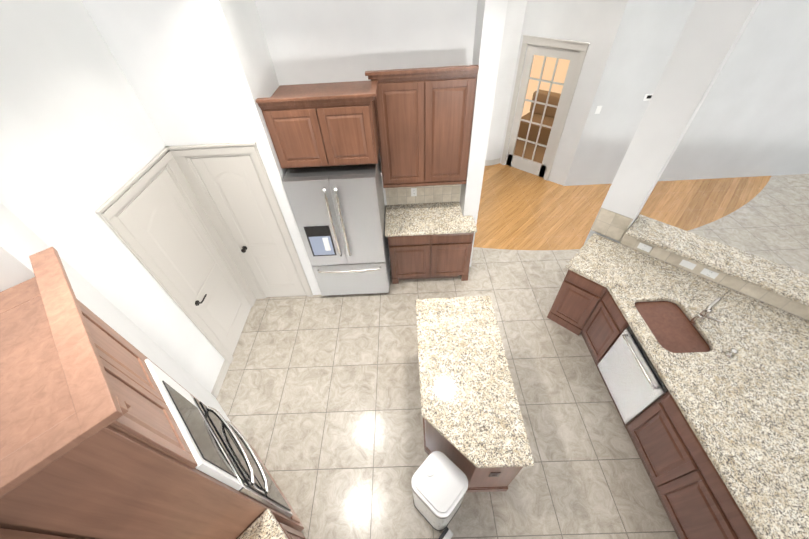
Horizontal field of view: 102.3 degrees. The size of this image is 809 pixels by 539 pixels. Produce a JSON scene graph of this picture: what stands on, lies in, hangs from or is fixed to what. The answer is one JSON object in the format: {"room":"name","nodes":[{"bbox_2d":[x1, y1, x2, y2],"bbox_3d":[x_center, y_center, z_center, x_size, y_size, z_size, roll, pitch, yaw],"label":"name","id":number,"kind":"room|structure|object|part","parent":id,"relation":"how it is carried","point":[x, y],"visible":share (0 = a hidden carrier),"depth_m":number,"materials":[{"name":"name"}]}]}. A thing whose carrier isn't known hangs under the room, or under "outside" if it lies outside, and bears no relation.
{"room":"kitchen","nodes":[
{"label":"kitchen","id":0,"kind":"room"},
{"bbox_2d":[0,519,107,538],"bbox_3d":[-1.071,1.192,1.003,0.472,0.988,0.337,33,56,31],"label":"upper cabinet","id":1,"kind":"object","parent":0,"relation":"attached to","point":[7,530],"depth_m":1.00,"materials":[{"name":"brown wood"}]},
{"bbox_2d":[0,0,224,392],"bbox_3d":[-2.190,-0.264,2.580,0.120,3.656,1.749,-3,46,1],"label":"wall","id":2,"kind":"structure","parent":0,"point":[81,141],"depth_m":2.17,"materials":[{"name":"paint"}]},
{"bbox_2d":[95,142,312,363],"bbox_3d":[-1.894,-0.156,3.507,0.737,2.155,1.290,33,56,31],"label":"door frame","id":3,"kind":"structure","parent":2,"relation":"in","point":[176,162],"depth_m":3.12,"materials":[{"name":"grey paint"}]},
{"bbox_2d":[117,168,250,355],"bbox_3d":[-2.092,0.056,3.390,0.012,2.020,0.725,-3,46,1],"label":"pantry door","id":4,"kind":"structure","parent":3,"relation":"attached to","point":[156,216],"depth_m":3.15,"materials":[{"name":"grey paint"}]},
{"bbox_3d":[-2.048,0.305,3.287,0.058,0.054,0.137,-3,46,1],"label":"pantry door handle","id":5,"kind":"part","parent":3,"relation":"part of","materials":[{"name":"black metal"}]},
{"bbox_3d":[-1.703,-0.372,3.707,0.822,2.155,0.032,-3,46,1],"label":"closet door casing","id":6,"kind":"part","parent":3,"relation":"part of","materials":[{"name":"grey paint"}]},
{"bbox_3d":[-1.870,-0.232,3.800,0.054,0.054,0.070,-3,46,1],"label":"closet door handle","id":7,"kind":"part","parent":3,"relation":"part of","materials":[{"name":"black metal"}]},
{"bbox_2d":[191,155,305,296],"bbox_3d":[-1.668,-0.342,3.752,0.555,2.020,0.012,-3,46,1],"label":"closet door","id":8,"kind":"structure","parent":3,"relation":"attached to","point":[234,187],"depth_m":3.54,"materials":[{"name":"grey paint"}]},
{"bbox_2d":[211,360,229,397],"bbox_3d":[-2.036,1.206,3.615,0.016,0.110,0.394,-3,46,1],"label":"baseboard","id":9,"kind":"structure","parent":2,"relation":"attached to","point":[220,379],"depth_m":3.60,"materials":[{"name":"grey paint"}]},
{"bbox_2d":[0,202,229,421],"bbox_3d":[-2.183,0.443,1.887,0.730,3.656,0.760,33,56,31],"label":"wall","id":10,"kind":"structure","parent":0,"point":[21,242],"depth_m":1.97,"materials":[{"name":"paint"}]},
{"bbox_2d":[81,0,320,294],"bbox_3d":[-1.752,-1.273,3.541,1.050,3.656,1.020,-3,46,1],"label":"wall","id":11,"kind":"structure","parent":0,"point":[197,72],"depth_m":2.58,"materials":[{"name":"paint"}]},
{"bbox_2d":[255,0,477,209],"bbox_3d":[-0.186,-1.601,3.763,2.100,3.656,0.300,-3,46,1],"label":"wall","id":12,"kind":"structure","parent":0,"point":[318,41],"depth_m":2.99,"materials":[{"name":"paint"}]},
{"bbox_2d":[383,167,462,205],"bbox_3d":[0.235,-1.041,4.122,0.956,0.477,0.010,-3,46,1],"label":"backsplash","id":13,"kind":"structure","parent":12,"relation":"attached to","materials":[{"name":"tile"}]},
{"bbox_2d":[460,0,507,266],"bbox_3d":[0.779,-1.423,3.528,0.180,3.656,0.320,-3,46,1],"label":"wall","id":14,"kind":"structure","parent":0,"point":[490,24],"depth_m":3.05,"materials":[{"name":"paint"}]},
{"bbox_2d":[486,0,526,159],"bbox_3d":[1.558,-3.506,5.518,0.510,3.656,0.418,33,56,31],"label":"wall","id":15,"kind":"structure","parent":0,"point":[514,18],"depth_m":5.57,"materials":[{"name":"white paint"}]},
{"bbox_2d":[485,158,499,165],"bbox_3d":[1.638,-2.259,6.776,0.525,0.110,0.434,33,56,31],"label":"baseboard","id":16,"kind":"structure","parent":15,"relation":"attached to","point":[491,162],"depth_m":6.70,"materials":[{"name":"grey paint"}]},
{"bbox_2d":[216,163,808,538],"bbox_3d":[2.141,-1.298,5.922,15.000,0.060,20.000,-3,46,1],"label":"floor","id":17,"kind":"structure","parent":0,"point":[318,398],"depth_m":3.55,"materials":[{"name":"tile"}]},
{"bbox_2d":[0,275,303,538],"bbox_3d":[-1.390,1.265,1.906,0.830,2.410,0.687,33,56,31],"label":"tall cabinet","id":18,"kind":"object","parent":17,"relation":"on","point":[107,431],"depth_m":1.21,"materials":[{"name":"brown wood"}]},
{"bbox_3d":[-1.130,1.115,2.134,0.676,0.025,0.070,33,56,31],"label":"oven tower handle","id":19,"kind":"part","parent":18,"relation":"part of","materials":[{"name":"silver metal"}]},
{"bbox_3d":[-1.118,1.289,2.313,0.676,0.025,0.070,33,56,31],"label":"oven tower handle","id":20,"kind":"part","parent":18,"relation":"part of","materials":[{"name":"silver metal"}]},
{"bbox_2d":[240,499,303,538],"bbox_3d":[0.974,3.008,0.478,5.667,0.045,0.717,33,56,31],"label":"countertop","id":21,"kind":"structure","parent":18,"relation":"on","point":[275,523],"depth_m":2.01,"materials":[{"name":"beige stone"}]},
{"bbox_2d":[296,527,305,538],"bbox_3d":[-0.896,2.131,2.103,0.495,0.874,0.632,33,56,31],"label":"base cabinet","id":22,"kind":"object","parent":17,"relation":"on","point":[300,529],"depth_m":2.60,"materials":[{"name":"brown wood"}]},
{"bbox_2d":[282,153,389,295],"bbox_3d":[-0.704,-0.501,4.036,0.910,1.775,0.838,-3,46,1],"label":"refrigerator","id":23,"kind":"object","parent":17,"relation":"on","point":[338,213],"visible":1,"depth_m":3.56,"materials":[{"name":"grey metal"}]},
{"bbox_2d":[255,65,478,283],"bbox_3d":[-0.177,-0.860,3.804,2.041,2.560,0.697,-3,46,1],"label":"kitchen cabinets","id":24,"kind":"object","parent":17,"relation":"on","point":[413,126],"visible":1,"depth_m":3.21,"materials":[{"name":"brown wood"}]},
{"bbox_2d":[384,201,477,236],"bbox_3d":[0.308,-0.645,4.096,1.103,0.045,0.612,-3,46,1],"label":"countertop","id":25,"kind":"structure","parent":24,"relation":"on","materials":[{"name":"stone"}]},
{"bbox_2d":[411,451,467,538],"bbox_3d":[0.280,1.757,2.513,0.409,0.704,0.354,33,56,31],"label":"trash can","id":26,"kind":"object","parent":17,"relation":"on","point":[439,482],"visible":1,"depth_m":2.30,"materials":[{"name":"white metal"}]},
{"bbox_2d":[422,416,498,492],"bbox_3d":[0.586,1.058,3.059,1.480,0.875,1.242,33,56,31],"label":"kitchen island","id":27,"kind":"object","parent":17,"relation":"on","point":[477,482],"depth_m":2.61,"materials":[{"name":"brown wood"}]},
{"bbox_2d":[415,296,533,490],"bbox_3d":[0.567,0.734,2.730,1.528,0.045,1.288,33,56,31],"label":"island countertop","id":28,"kind":"structure","parent":27,"relation":"on","point":[468,395],"depth_m":2.54,"materials":[{"name":"beige stone"}]},
{"bbox_2d":[488,472,500,477],"bbox_3d":[0.672,1.532,2.432,0.072,0.117,0.008,-3,46,1],"label":"outlet","id":29,"kind":"object","parent":27,"relation":"attached to","point":[490,474],"depth_m":2.42,"materials":[{"name":"brown plastic"}]},
{"bbox_2d":[584,0,760,243],"bbox_3d":[2.340,-1.103,3.116,0.330,3.656,0.310,33,56,31],"label":"column","id":30,"kind":"structure","parent":17,"relation":"on","point":[711,34],"depth_m":2.64,"materials":[{"name":"paint"}]},
{"bbox_2d":[590,207,632,241],"bbox_3d":[2.262,-0.491,3.576,0.328,0.305,0.010,33,56,31],"label":"wrap","id":31,"kind":"object","parent":30,"relation":"attached to","point":[611,224],"visible":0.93,"depth_m":3.56,"materials":[{"name":"stone"}]},
{"bbox_2d":[547,233,808,538],"bbox_3d":[3.201,1.691,1.996,5.250,1.272,2.506,33,56,31],"label":"kitchen counter","id":32,"kind":"object","parent":17,"relation":"on","point":[706,381],"visible":1,"depth_m":2.59,"materials":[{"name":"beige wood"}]},
{"bbox_2d":[597,324,674,424],"bbox_3d":[2.054,0.965,2.978,0.450,0.757,0.450,33,56,31],"label":"dishwasher","id":33,"kind":"object","parent":32,"relation":"in","point":[635,385],"depth_m":2.91,"materials":[{"name":"silver metal"}]},
{"bbox_2d":[690,297,723,324],"bbox_3d":[2.524,0.375,2.681,0.193,0.349,0.247,33,56,31],"label":"faucet","id":34,"kind":"object","parent":32,"relation":"on","point":[701,318],"depth_m":2.71,"materials":[{"name":"silver metal"}]},
{"bbox_2d":[500,0,627,185],"bbox_3d":[2.425,-3.204,5.168,1.420,3.656,0.120,33,56,31],"label":"wall","id":35,"kind":"structure","parent":0,"point":[595,24],"depth_m":4.84,"materials":[{"name":"white paint"}]},
{"bbox_2d":[506,44,579,177],"bbox_3d":[2.354,-2.704,5.768,0.852,2.086,0.038,33,56,31],"label":"door leaf","id":36,"kind":"structure","parent":35,"relation":"in","point":[547,77],"depth_m":5.62,"materials":[{"name":"grey paint"}]},
{"bbox_2d":[501,35,589,180],"bbox_3d":[2.318,-2.712,5.709,1.046,2.205,0.033,33,56,31],"label":"door frame","id":37,"kind":"structure","parent":35,"relation":"attached to","point":[582,47],"depth_m":5.29,"materials":[{"name":"grey paint"}]},
{"bbox_2d":[564,0,808,185],"bbox_3d":[5.469,-2.994,4.770,5.157,3.656,0.117,-3,46,1],"label":"wall","id":38,"kind":"structure","parent":0,"point":[751,118],"depth_m":5.06,"materials":[{"name":"grey paint"}]},
{"bbox_2d":[595,106,601,113],"bbox_3d":[3.043,-2.503,5.112,0.075,0.117,0.012,-3,46,1],"label":"light switch","id":39,"kind":"object","parent":38,"relation":"attached to","point":[598,110],"visible":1,"depth_m":5.12,"materials":[{"name":"white plastic"}]},
{"bbox_2d":[643,94,652,100],"bbox_3d":[3.735,-2.635,4.987,0.120,0.090,0.023,-3,46,1],"label":"thermostat","id":40,"kind":"object","parent":38,"relation":"attached to","point":[647,97],"visible":0.77,"depth_m":4.98,"materials":[{"name":"white plastic"}]},
{"bbox_3d":[4.518,1.302,2.435,5.770,1.070,0.150,33,56,31],"label":"wall","id":41,"kind":"structure","parent":0,"visible":0},
{"bbox_2d":[620,234,808,320],"bbox_3d":[4.154,0.834,2.270,4.968,0.146,0.010,33,56,31],"label":"wall tile","id":42,"kind":"structure","parent":41,"relation":"attached to","point":[793,307],"depth_m":3.04,"materials":[{"name":"tile"}]},
{"bbox_2d":[625,214,808,305],"bbox_3d":[4.263,0.679,2.279,4.967,0.045,0.405,33,56,31],"label":"wall cap","id":43,"kind":"object","parent":41,"relation":"on","point":[780,279],"visible":1,"depth_m":3.09,"materials":[{"name":"beige stone"}]}
]}

